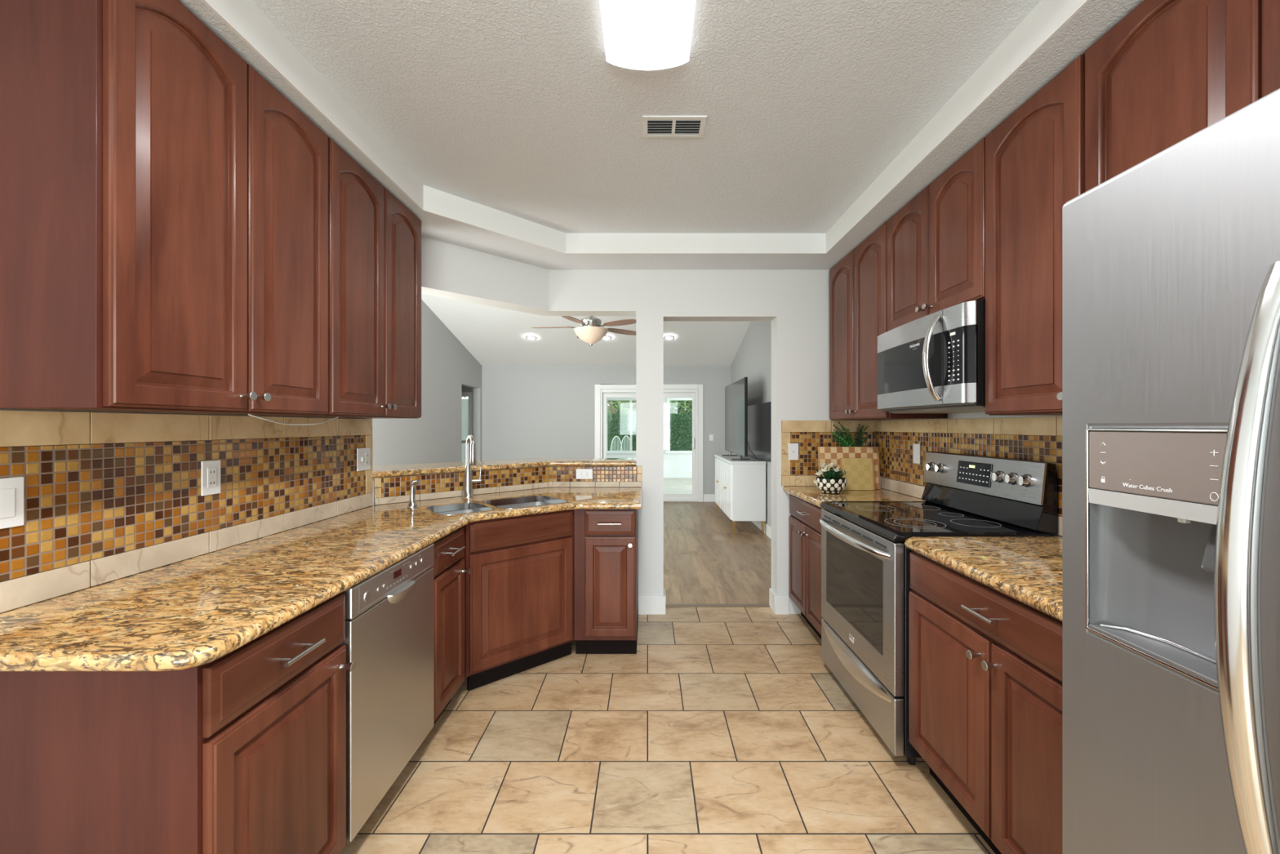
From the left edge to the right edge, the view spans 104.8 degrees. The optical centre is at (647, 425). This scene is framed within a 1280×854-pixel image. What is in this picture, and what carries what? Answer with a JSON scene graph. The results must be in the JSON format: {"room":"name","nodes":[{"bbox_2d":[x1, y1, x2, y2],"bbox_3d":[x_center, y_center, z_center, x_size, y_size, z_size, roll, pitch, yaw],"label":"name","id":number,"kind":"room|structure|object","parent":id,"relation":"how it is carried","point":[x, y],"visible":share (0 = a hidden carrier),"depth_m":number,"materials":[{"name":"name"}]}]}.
{"room":"kitchen","nodes":[
{"label":"kitchen","id":0,"kind":"room"},
{"bbox_2d":[0,408,365,418],"bbox_3d":[-1.575,-0.052,-0.050,0.130,2.775,5.500,0,0,0],"label":"wall","id":1,"kind":"structure","parent":0,"point":[0,409],"depth_m":1.49,"materials":[{"name":"paint"}]},
{"bbox_2d":[0,0,328,415],"bbox_3d":[-1.339,-0.574,1.484,0.338,1.067,0.778,0,0,0],"label":"upper cabinet","id":2,"kind":"object","parent":1,"relation":"attached to","point":[164,205],"visible":0.99,"depth_m":1.20,"materials":[{"name":"brown wood"}]},
{"bbox_2d":[248,413,338,425],"bbox_3d":[-1.295,-0.021,1.835,0.026,0.038,0.472,0,0,0],"label":"power cord","id":3,"kind":"object","parent":2,"relation":"hanging from","point":[251,415],"visible":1,"depth_m":1.80,"materials":[{"name":"white plastic"}]},
{"bbox_2d":[0,409,373,613],"bbox_3d":[-1.503,0.199,1.819,0.012,0.471,1.729,0,0,0],"label":"backsplash","id":4,"kind":"structure","parent":1,"relation":"attached to","point":[109,496],"depth_m":1.49,"materials":[{"name":"tile"}]},
{"bbox_2d":[0,476,24,528],"bbox_3d":[-1.496,0.180,1.146,0.008,0.117,0.072,0,0,0],"label":"light switch","id":5,"kind":"object","parent":4,"relation":"attached to","point":[11,489],"visible":1,"depth_m":1.16,"materials":[{"name":"white plastic"}]},
{"bbox_2d":[200,459,220,496],"bbox_3d":[-1.496,0.177,1.690,0.008,0.117,0.072,0,0,0],"label":"wall outlet","id":6,"kind":"object","parent":4,"relation":"attached to","point":[210,469],"visible":1,"depth_m":1.68,"materials":[{"name":"white plastic"}]},
{"bbox_2d":[207,466,216,488],"bbox_3d":[-1.493,0.177,1.690,0.003,0.068,0.034,0,0,0],"label":"receptacle","id":7,"kind":"object","parent":6,"relation":"attached to","point":[211,471],"depth_m":1.69,"materials":[{"name":"white plastic"}]},
{"bbox_2d":[356,447,370,471],"bbox_3d":[-1.488,0.175,2.592,0.016,0.117,0.118,0,0,0],"label":"light switch","id":8,"kind":"object","parent":4,"relation":"attached to","point":[363,455],"visible":1,"depth_m":2.59,"materials":[{"name":"white plastic"}]},
{"bbox_2d":[364,452,368,465],"bbox_3d":[-1.489,0.175,2.615,0.003,0.068,0.034,0,0,0],"label":"receptacle","id":9,"kind":"object","parent":8,"relation":"attached to","point":[366,454],"depth_m":2.61,"materials":[{"name":"white plastic"}]},
{"bbox_2d":[273,137,421,418],"bbox_3d":[-1.339,-0.574,2.256,0.338,1.067,0.765,0,0,0],"label":"upper cabinet","id":10,"kind":"object","parent":1,"relation":"attached to","point":[375,240],"visible":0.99,"depth_m":2.15,"materials":[{"name":"brown wood"}]},
{"bbox_2d":[372,299,481,466],"bbox_3d":[-2.980,-0.315,5.625,0.120,3.300,6.130,0,0,0],"label":"wall","id":11,"kind":"structure","parent":0,"point":[447,365],"depth_m":6.81,"materials":[{"name":"paint"}]},
{"bbox_2d":[372,464,635,505],"bbox_3d":[-0.896,0.810,3.315,1.758,1.050,0.474,0,0,-29],"label":"wall","id":12,"kind":"structure","parent":0,"point":[635,464],"depth_m":2.71,"materials":[{"name":"tile"}]},
{"bbox_2d":[373,466,549,505],"bbox_3d":[-1.097,0.359,3.097,1.126,0.150,0.012,0,0,-45],"label":"backsplash","id":13,"kind":"structure","parent":12,"relation":"attached to","point":[396,489],"depth_m":3.00,"materials":[{"name":"tile"}]},
{"bbox_2d":[371,457,635,477],"bbox_3d":[-0.955,0.267,3.389,1.982,0.033,0.726,0,0,-29],"label":"bar","id":14,"kind":"object","parent":12,"relation":"on","point":[449,467],"visible":0.72,"depth_m":3.27,"materials":[{"name":"stone"}]},
{"bbox_2d":[549,466,641,487],"bbox_3d":[-0.368,0.359,3.493,0.657,0.150,0.012,0,0,0],"label":"backsplash","id":15,"kind":"structure","parent":12,"relation":"attached to","point":[559,476],"depth_m":3.49,"materials":[{"name":"tile"}]},
{"bbox_2d":[576,468,592,479],"bbox_3d":[-0.448,0.340,3.486,0.117,0.072,0.008,0,0,0],"label":"wall outlet","id":16,"kind":"object","parent":15,"relation":"attached to","point":[581,473],"visible":1,"depth_m":3.48,"materials":[{"name":"white plastic"}]},
{"bbox_2d":[579,471,589,476],"bbox_3d":[-0.448,0.340,3.483,0.068,0.034,0.003,0,0,0],"label":"receptacle","id":17,"kind":"object","parent":16,"relation":"attached to","point":[581,473],"depth_m":3.48,"materials":[{"name":"white plastic"}]},
{"bbox_2d":[421,293,751,365],"bbox_3d":[-1.815,-1.442,5.650,6.769,0.815,6.280,0,0,0],"label":"ceiling","id":18,"kind":"structure","parent":0,"point":[493,335],"depth_m":7.56,"materials":[{"name":"paint"}]},
{"bbox_2d":[524,334,537,340],"bbox_3d":[-1.770,-1.340,7.501,0.179,0.052,0.174,0,0,6],"label":"recessed light","id":19,"kind":"object","parent":18,"relation":"in","point":[530,337],"visible":1,"depth_m":7.48,"materials":[{"name":"white plastic"}]},
{"bbox_2d":[531,315,635,346],"bbox_3d":[-0.680,-1.335,5.400,1.181,0.920,1.241,0,0,0],"label":"ceiling fan","id":20,"kind":"object","parent":18,"relation":"hanging from","point":[590,331],"visible":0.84,"depth_m":5.29,"materials":[{"name":"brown glass"}]},
{"bbox_2d":[601,334,612,340],"bbox_3d":[-0.630,-1.340,7.501,0.179,0.052,0.174,0,0,6],"label":"recessed light","id":21,"kind":"object","parent":18,"relation":"in","point":[606,337],"visible":0.8,"depth_m":7.51,"materials":[{"name":"white plastic"}]},
{"bbox_2d":[663,334,675,340],"bbox_3d":[0.325,-1.340,7.501,0.179,0.052,0.174,0,0,6],"label":"recessed light","id":22,"kind":"object","parent":18,"relation":"in","point":[668,337],"visible":0.95,"depth_m":7.48,"materials":[{"name":"white plastic"}]},
{"bbox_2d":[462,365,730,501],"bbox_3d":[-1.796,0.035,8.760,6.809,2.600,0.140,0,0,0],"label":"wall","id":23,"kind":"structure","parent":0,"point":[528,411],"depth_m":8.69,"materials":[{"name":"paint"}]},
{"bbox_2d":[462,391,471,462],"bbox_3d":[-3.535,0.250,8.727,0.870,1.690,0.115,0,0,0],"label":"window","id":24,"kind":"structure","parent":23,"relation":"in","point":[466,403],"depth_m":8.75,"materials":[{"name":"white glass"}]},
{"bbox_2d":[462,399,468,462],"bbox_3d":[-3.527,0.274,8.755,0.725,1.502,0.005,0,0,0],"label":"blind","id":25,"kind":"object","parent":24,"relation":"attached to","point":[464,402],"depth_m":8.75,"materials":[{"name":"white"}]},
{"bbox_2d":[595,384,702,502],"bbox_3d":[0.024,0.302,8.740,1.910,2.072,0.140,0,0,0],"label":"door","id":26,"kind":"structure","parent":23,"relation":"in","point":[601,395],"depth_m":8.69,"materials":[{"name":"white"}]},
{"bbox_2d":[703,493,715,502],"bbox_3d":[-0.726,1.270,8.682,4.389,0.131,0.015,0,0,0],"label":"baseboard","id":27,"kind":"structure","parent":23,"relation":"attached to","point":[707,497],"depth_m":8.67,"materials":[{"name":"white wood"}]},
{"bbox_2d":[709,434,713,440],"bbox_3d":[1.125,0.205,8.682,0.072,0.110,0.016,0,0,0],"label":"light switch","id":28,"kind":"object","parent":23,"relation":"attached to","point":[711,436],"visible":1,"depth_m":8.69,"materials":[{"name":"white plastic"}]},
{"bbox_2d":[421,235,831,613],"bbox_3d":[-0.062,-0.290,3.456,3.341,3.250,0.745,0,0,-14],"label":"wall","id":29,"kind":"structure","parent":0,"point":[796,302],"depth_m":3.50,"materials":[{"name":"paint"}]},
{"bbox_2d":[200,0,1090,253],"bbox_3d":[-0.005,-1.175,0.790,2.320,0.130,4.780,0,0,0],"label":"trim","id":30,"kind":"structure","parent":29,"relation":"attached to","point":[244,18],"depth_m":2.08,"materials":[{"name":"white paint"}]},
{"bbox_2d":[638,587,666,614],"bbox_3d":[0.025,1.270,3.572,0.211,0.131,0.175,0,0,0],"label":"baseboard","id":31,"kind":"structure","parent":29,"relation":"attached to","point":[651,604],"depth_m":3.48,"materials":[{"name":"white wood"}]},
{"bbox_2d":[781,420,874,485],"bbox_3d":[1.279,0.194,3.493,0.658,0.464,0.012,0,0,0],"label":"backsplash","id":32,"kind":"structure","parent":29,"relation":"attached to","point":[809,435],"depth_m":3.49,"materials":[{"name":"tile"}]},
{"bbox_2d":[788,443,798,459],"bbox_3d":[1.030,0.182,3.482,0.072,0.117,0.007,0,0,0],"label":"wall outlet","id":33,"kind":"object","parent":32,"relation":"attached to","point":[793,447],"visible":1,"depth_m":3.48,"materials":[{"name":"white plastic"}]},
{"bbox_2d":[251,0,1040,233],"bbox_3d":[-0.005,-1.270,0.790,2.320,0.060,4.780,0,0,0],"label":"ceiling","id":34,"kind":"structure","parent":0,"point":[517,108],"depth_m":1.86,"materials":[{"name":"paint"}]},
{"bbox_2d":[599,0,695,70],"bbox_3d":[0.000,-1.210,1.003,0.274,0.060,1.266,0,0,0],"label":"ceiling light","id":35,"kind":"object","parent":34,"relation":"attached to","point":[638,34],"visible":1,"depth_m":1.49,"materials":[{"name":"white plastic"}]},
{"bbox_2d":[641,115,706,137],"bbox_3d":[0.108,-1.237,2.040,0.263,0.006,0.144,0,0,0],"label":"ceiling vent","id":36,"kind":"object","parent":34,"relation":"in","point":[653,126],"visible":1,"depth_m":2.04,"materials":[{"name":"white plastic"}]},
{"bbox_2d":[606,397,692,477],"bbox_3d":[1.000,0.035,12.760,7.200,2.600,0.120,0,0,0],"label":"wall","id":37,"kind":"structure","parent":0,"point":[675,464],"depth_m":12.70,"materials":[{"name":"white paint"}]},
{"bbox_2d":[606,397,635,453],"bbox_3d":[-0.630,-0.005,12.720,1.060,1.440,0.140,0,0,0],"label":"window","id":38,"kind":"structure","parent":37,"relation":"in","point":[607,398],"depth_m":12.68,"materials":[{"name":"white plastic"}]},
{"bbox_2d":[665,397,692,453],"bbox_3d":[1.062,-0.005,12.703,1.215,1.440,0.105,0,0,0],"label":"window","id":39,"kind":"structure","parent":37,"relation":"in","point":[668,451],"depth_m":12.68,"materials":[{"name":"white plastic"}]},
{"bbox_2d":[178,0,1143,269],"bbox_3d":[0.050,-1.200,0.350,3.120,0.180,6.300,0,0,0],"label":"ceiling","id":40,"kind":"structure","parent":0,"point":[1095,18],"depth_m":2.11,"materials":[{"name":"paint"}]},
{"bbox_2d":[339,501,995,853],"bbox_3d":[-1.790,1.360,3.020,6.819,0.050,11.640,0,0,0],"label":"floor","id":41,"kind":"structure","parent":0,"point":[726,730],"depth_m":2.00,"materials":[{"name":"tile"}]},
{"bbox_2d":[0,591,355,853],"bbox_3d":[-1.166,0.903,1.200,0.678,0.864,0.464,0,0,0],"label":"base cabinet","id":42,"kind":"object","parent":41,"relation":"on","point":[242,751],"visible":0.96,"depth_m":0.97,"materials":[{"name":"brown wood"}]},
{"bbox_2d":[342,542,434,842],"bbox_3d":[-1.161,0.904,1.715,0.648,0.862,0.558,0,0,0],"label":"dishwasher","id":43,"kind":"object","parent":41,"relation":"on","point":[389,613],"visible":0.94,"depth_m":1.63,"materials":[{"name":"silver metal"}]},
{"bbox_2d":[432,524,471,724],"bbox_3d":[-1.166,0.903,2.199,0.678,0.864,0.402,0,0,0],"label":"base cabinet","id":44,"kind":"object","parent":41,"relation":"on","point":[450,571],"visible":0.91,"depth_m":2.15,"materials":[{"name":"brown wood"}]},
{"bbox_2d":[466,509,573,690],"bbox_3d":[-0.876,0.903,2.842,1.469,0.864,0.687,0,0,-41],"label":"base cabinet","id":45,"kind":"object","parent":41,"relation":"on","point":[520,582],"visible":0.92,"depth_m":2.57,"materials":[{"name":"brown wood"}]},
{"bbox_2d":[0,487,642,671],"bbox_3d":[-0.772,0.453,2.213,1.472,0.035,2.566,0,0,0],"label":"countertop","id":46,"kind":"structure","parent":45,"relation":"on","point":[197,611],"depth_m":1.29,"materials":[{"name":"stone"}]},
{"bbox_2d":[407,480,419,507],"bbox_3d":[-1.257,0.362,2.644,0.061,0.145,0.052,0,0,10],"label":"sprayer","id":47,"kind":"object","parent":46,"relation":"on","point":[412,504],"visible":1,"depth_m":2.63,"materials":[{"name":"grey metal"}]},
{"bbox_2d":[462,434,481,497],"bbox_3d":[-1.080,0.244,2.998,0.105,0.382,0.138,0,0,-2],"label":"faucet","id":48,"kind":"object","parent":46,"relation":"on","point":[470,447],"visible":1,"depth_m":3.00,"materials":[{"name":"grey metal"}]},
{"bbox_2d":[425,495,568,515],"bbox_3d":[-0.820,0.536,2.730,0.729,0.206,0.384,0,0,-39],"label":"sink","id":49,"kind":"object","parent":46,"relation":"in","point":[533,500],"visible":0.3,"depth_m":2.88,"materials":[{"name":"silver metal"}]},
{"bbox_2d":[436,509,480,514],"bbox_3d":[-0.989,0.540,2.593,0.294,0.139,0.344,0,0,-39],"label":"basin","id":50,"kind":"object","parent":49,"relation":"in","point":[438,511],"depth_m":2.74,"materials":[{"name":"silver metal"}]},
{"bbox_2d":[494,501,552,508],"bbox_3d":[-0.702,0.555,2.826,0.424,0.169,0.384,0,0,-39],"label":"basin","id":51,"kind":"object","parent":49,"relation":"in","point":[505,504],"depth_m":3.00,"materials":[{"name":"silver metal"}]},
{"bbox_2d":[573,509,638,653],"bbox_3d":[-0.242,0.903,3.111,0.355,0.864,0.708,0,0,0],"label":"base cabinet","id":52,"kind":"object","parent":41,"relation":"on","point":[606,541],"visible":0.95,"depth_m":2.80,"materials":[{"name":"brown wood"}]},
{"bbox_2d":[665,604,769,607],"bbox_3d":[0.514,1.332,3.655,0.775,0.006,0.050,0,0,0],"label":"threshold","id":53,"kind":"structure","parent":41,"relation":"on","point":[666,605],"depth_m":3.63,"materials":[{"name":"brown wood"}]},
{"bbox_2d":[714,454,766,534],"bbox_3d":[1.224,0.885,6.770,0.456,0.900,1.476,0,0,0],"label":"media console","id":54,"kind":"object","parent":41,"relation":"on","point":[740,484],"visible":0.98,"depth_m":6.04,"materials":[{"name":"white paint"}]},
{"bbox_2d":[721,377,749,459],"bbox_3d":[1.200,-0.081,6.780,0.230,1.029,1.540,0,0,0],"label":"television","id":55,"kind":"object","parent":54,"relation":"on","point":[736,393],"visible":1,"depth_m":6.55,"materials":[{"name":"black plastic"}]},
{"bbox_2d":[788,493,822,639],"bbox_3d":[1.281,0.903,3.106,0.648,0.864,0.768,0,0,0],"label":"base cabinet","id":56,"kind":"object","parent":41,"relation":"on","point":[804,525],"visible":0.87,"depth_m":3.12,"materials":[{"name":"brown wood"}]},
{"bbox_2d":[782,485,924,508],"bbox_3d":[1.284,0.448,3.111,0.648,0.042,0.772,0,0,0],"label":"countertop","id":57,"kind":"structure","parent":56,"relation":"on","point":[812,495],"depth_m":3.04,"materials":[{"name":"stone"}]},
{"bbox_2d":[813,462,847,493],"bbox_3d":[1.163,0.329,3.131,0.196,0.195,0.190,0,0,28],"label":"flower bowl","id":58,"kind":"object","parent":57,"relation":"on","point":[833,482],"visible":1,"depth_m":3.08,"materials":[{"name":"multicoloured ceramic"}]},
{"bbox_2d":[817,446,880,488],"bbox_3d":[1.362,0.284,3.337,0.402,0.286,0.052,0,0,1],"label":"cutting board","id":59,"kind":"object","parent":57,"relation":"on","point":[826,455],"visible":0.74,"depth_m":3.34,"materials":[{"name":"brown wood"}]},
{"bbox_2d":[831,422,868,446],"bbox_3d":[1.414,0.199,3.436,0.291,0.453,0.096,0,0,0],"label":"potted fern","id":60,"kind":"object","parent":57,"relation":"on","point":[846,442],"visible":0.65,"depth_m":3.43,"materials":[{"name":"green plant"}]},
{"bbox_2d":[840,457,875,490],"bbox_3d":[1.394,0.321,3.276,0.217,0.213,0.044,0,0,2],"label":"cutting board","id":61,"kind":"object","parent":57,"relation":"on","point":[860,475],"visible":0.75,"depth_m":3.27,"materials":[{"name":"brown wood"}]},
{"bbox_2d":[818,451,1057,765],"bbox_3d":[1.240,0.737,2.311,0.695,1.196,0.814,0,0,0],"label":"electric range","id":62,"kind":"object","parent":41,"relation":"on","point":[865,588],"visible":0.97,"depth_m":2.13,"materials":[{"name":"silver metal"}]},
{"bbox_2d":[820,501,1049,542],"bbox_3d":[1.253,0.431,2.311,0.604,0.037,0.814,0,0,0],"label":"cooktop","id":63,"kind":"object","parent":62,"relation":"in","point":[886,521],"depth_m":2.17,"materials":[{"name":"black glass"}]},
{"bbox_2d":[908,551,1062,853],"bbox_3d":[1.281,0.903,1.441,0.648,0.864,0.912,0,0,0],"label":"base cabinet","id":64,"kind":"object","parent":41,"relation":"on","point":[985,664],"visible":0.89,"depth_m":1.45,"materials":[{"name":"brown wood"}]},
{"bbox_2d":[904,536,1062,621],"bbox_3d":[1.294,0.448,1.438,0.628,0.042,0.925,0,0,0],"label":"countertop","id":65,"kind":"structure","parent":64,"relation":"on","point":[1028,570],"depth_m":1.56,"materials":[{"name":"stone"}]},
{"bbox_2d":[1062,88,1279,853],"bbox_3d":[1.153,0.452,0.497,0.875,1.766,0.911,0,0,0],"label":"refrigerator","id":66,"kind":"object","parent":41,"relation":"on","point":[1171,263],"visible":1,"depth_m":0.76,"materials":[{"name":"grey metal"}]},
{"bbox_2d":[663,477,692,493],"bbox_3d":[1.000,1.365,10.816,7.200,0.060,3.969,0,0,0],"label":"floor","id":67,"kind":"structure","parent":0,"point":[671,485],"depth_m":10.99,"materials":[{"name":"tile"}]},
{"bbox_2d":[730,320,771,527],"bbox_3d":[1.529,-0.315,6.175,0.120,3.300,5.030,0,0,0],"label":"wall","id":68,"kind":"structure","parent":0,"point":[753,358],"depth_m":6.61,"materials":[{"name":"paint"}]},
{"bbox_2d":[747,401,771,462],"bbox_3d":[1.454,0.072,6.275,0.029,0.715,2.550,0,0,0],"label":"wall panel","id":69,"kind":"object","parent":68,"relation":"attached to","point":[759,415],"visible":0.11,"depth_m":6.29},
{"bbox_2d":[751,520,771,538],"bbox_3d":[1.462,1.270,6.168,0.015,0.131,5.015,0,0,0],"label":"baseboard","id":70,"kind":"structure","parent":68,"relation":"attached to","point":[767,531],"depth_m":6.05,"materials":[{"name":"white wood"}]},
{"bbox_2d":[768,587,788,614],"bbox_3d":[0.950,1.270,3.572,0.101,0.131,0.175,0,0,0],"label":"baseboard","id":71,"kind":"structure","parent":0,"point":[779,605],"depth_m":3.48,"materials":[{"name":"white wood"}]},
{"bbox_2d":[882,412,1062,536],"bbox_3d":[1.675,-0.052,0.430,0.130,2.775,6.460,0,0,0],"label":"wall","id":72,"kind":"structure","parent":0,"point":[971,415],"depth_m":2.40,"materials":[{"name":"paint"}]},
{"bbox_2d":[829,221,947,420],"bbox_3d":[1.423,-0.574,3.056,0.365,1.067,0.838,0,0,0],"label":"upper cabinet","id":73,"kind":"object","parent":72,"relation":"attached to","point":[858,282],"visible":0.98,"depth_m":2.99,"materials":[{"name":"brown wood"}]},
{"bbox_2d":[887,137,985,331],"bbox_3d":[1.423,-0.797,2.255,0.365,0.619,0.763,0,0,0],"label":"upper cabinet","id":74,"kind":"object","parent":72,"relation":"attached to","point":[936,241],"visible":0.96,"depth_m":2.16,"materials":[{"name":"brown wood"}]},
{"bbox_2d":[877,299,985,413],"bbox_3d":[1.377,-0.273,2.252,0.459,0.415,0.752,0,0,0],"label":"microwave","id":75,"kind":"object","parent":74,"relation":"attached to","point":[935,362],"visible":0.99,"depth_m":2.05,"materials":[{"name":"silver metal"}]},
{"bbox_2d":[873,416,1062,536],"bbox_3d":[1.603,0.195,2.236,0.012,0.463,2.500,0,0,0],"label":"backsplash","id":76,"kind":"structure","parent":72,"relation":"attached to","point":[1028,438],"depth_m":2.51,"materials":[{"name":"tile"}]},
{"bbox_2d":[913,443,920,463],"bbox_3d":[1.596,0.165,2.925,0.008,0.117,0.072,0,0,0],"label":"light switch","id":77,"kind":"object","parent":76,"relation":"attached to","point":[917,447],"visible":1,"depth_m":2.91,"materials":[{"name":"white plastic"}]},
{"bbox_2d":[985,53,1084,415],"bbox_3d":[1.423,-0.574,1.661,0.365,1.067,0.421,0,0,0],"label":"upper cabinet","id":78,"kind":"object","parent":72,"relation":"attached to","point":[1035,157],"visible":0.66,"depth_m":1.64,"materials":[{"name":"brown wood"}]},
{"bbox_2d":[1084,0,1279,191],"bbox_3d":[1.423,-0.797,1.020,0.365,0.619,0.860,0,0,0],"label":"upper cabinet","id":79,"kind":"object","parent":72,"relation":"attached to","point":[1168,71],"visible":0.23,"depth_m":1.20,"materials":[{"name":"brown wood"}]},
{"label":"outside","id":80,"kind":"structure","parent":0,"visible":0},
{"bbox_3d":[0.000,1.395,20.000,80.000,0.080,80.000,0,0,0],"label":"ground","id":81,"kind":"structure","parent":80,"visible":0},
{"bbox_2d":[462,396,692,419],"bbox_3d":[1.112,-1.692,30.996,31.390,9.151,4.226,0,0,0],"label":"tree line","id":82,"kind":"object","parent":81,"relation":"on","point":[675,407],"visible":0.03,"depth_m":30.36,"materials":[{"name":"green plant"}]},
{"bbox_2d":[610,435,622,450],"bbox_3d":[-1.136,0.849,16.989,0.440,1.015,0.443,0,0,-20],"label":"patio chair","id":83,"kind":"object","parent":81,"relation":"on","point":[615,436],"visible":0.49,"depth_m":16.79,"materials":[{"name":"white plastic"}]},
{"bbox_2d":[607,400,635,417],"bbox_3d":[-1.405,-1.318,24.459,5.976,5.363,4.381,0,0,0],"label":"tree","id":84,"kind":"object","parent":81,"relation":"on","point":[611,403],"visible":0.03,"depth_m":24.26,"materials":[{"name":"green plant"}]},
{"bbox_2d":[620,435,630,450],"bbox_3d":[-0.703,0.849,17.589,0.440,1.015,0.443,0,0,15],"label":"patio chair","id":85,"kind":"object","parent":81,"relation":"on","point":[624,436],"visible":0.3,"depth_m":17.39,"materials":[{"name":"white plastic"}]},
{"bbox_2d":[607,412,692,450],"bbox_3d":[0.998,0.416,20.639,16.085,1.947,1.408,0,0,0],"label":"hedge","id":86,"kind":"object","parent":81,"relation":"on","point":[681,429],"visible":0.08,"depth_m":20.08,"materials":[{"name":"green plant"}]},
{"bbox_2d":[676,400,692,413],"bbox_3d":[4.022,-1.348,25.515,5.984,5.424,4.290,0,0,0],"label":"tree","id":87,"kind":"object","parent":81,"relation":"on","point":[684,405],"visible":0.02,"depth_m":25.54,"materials":[{"name":"green plant"}]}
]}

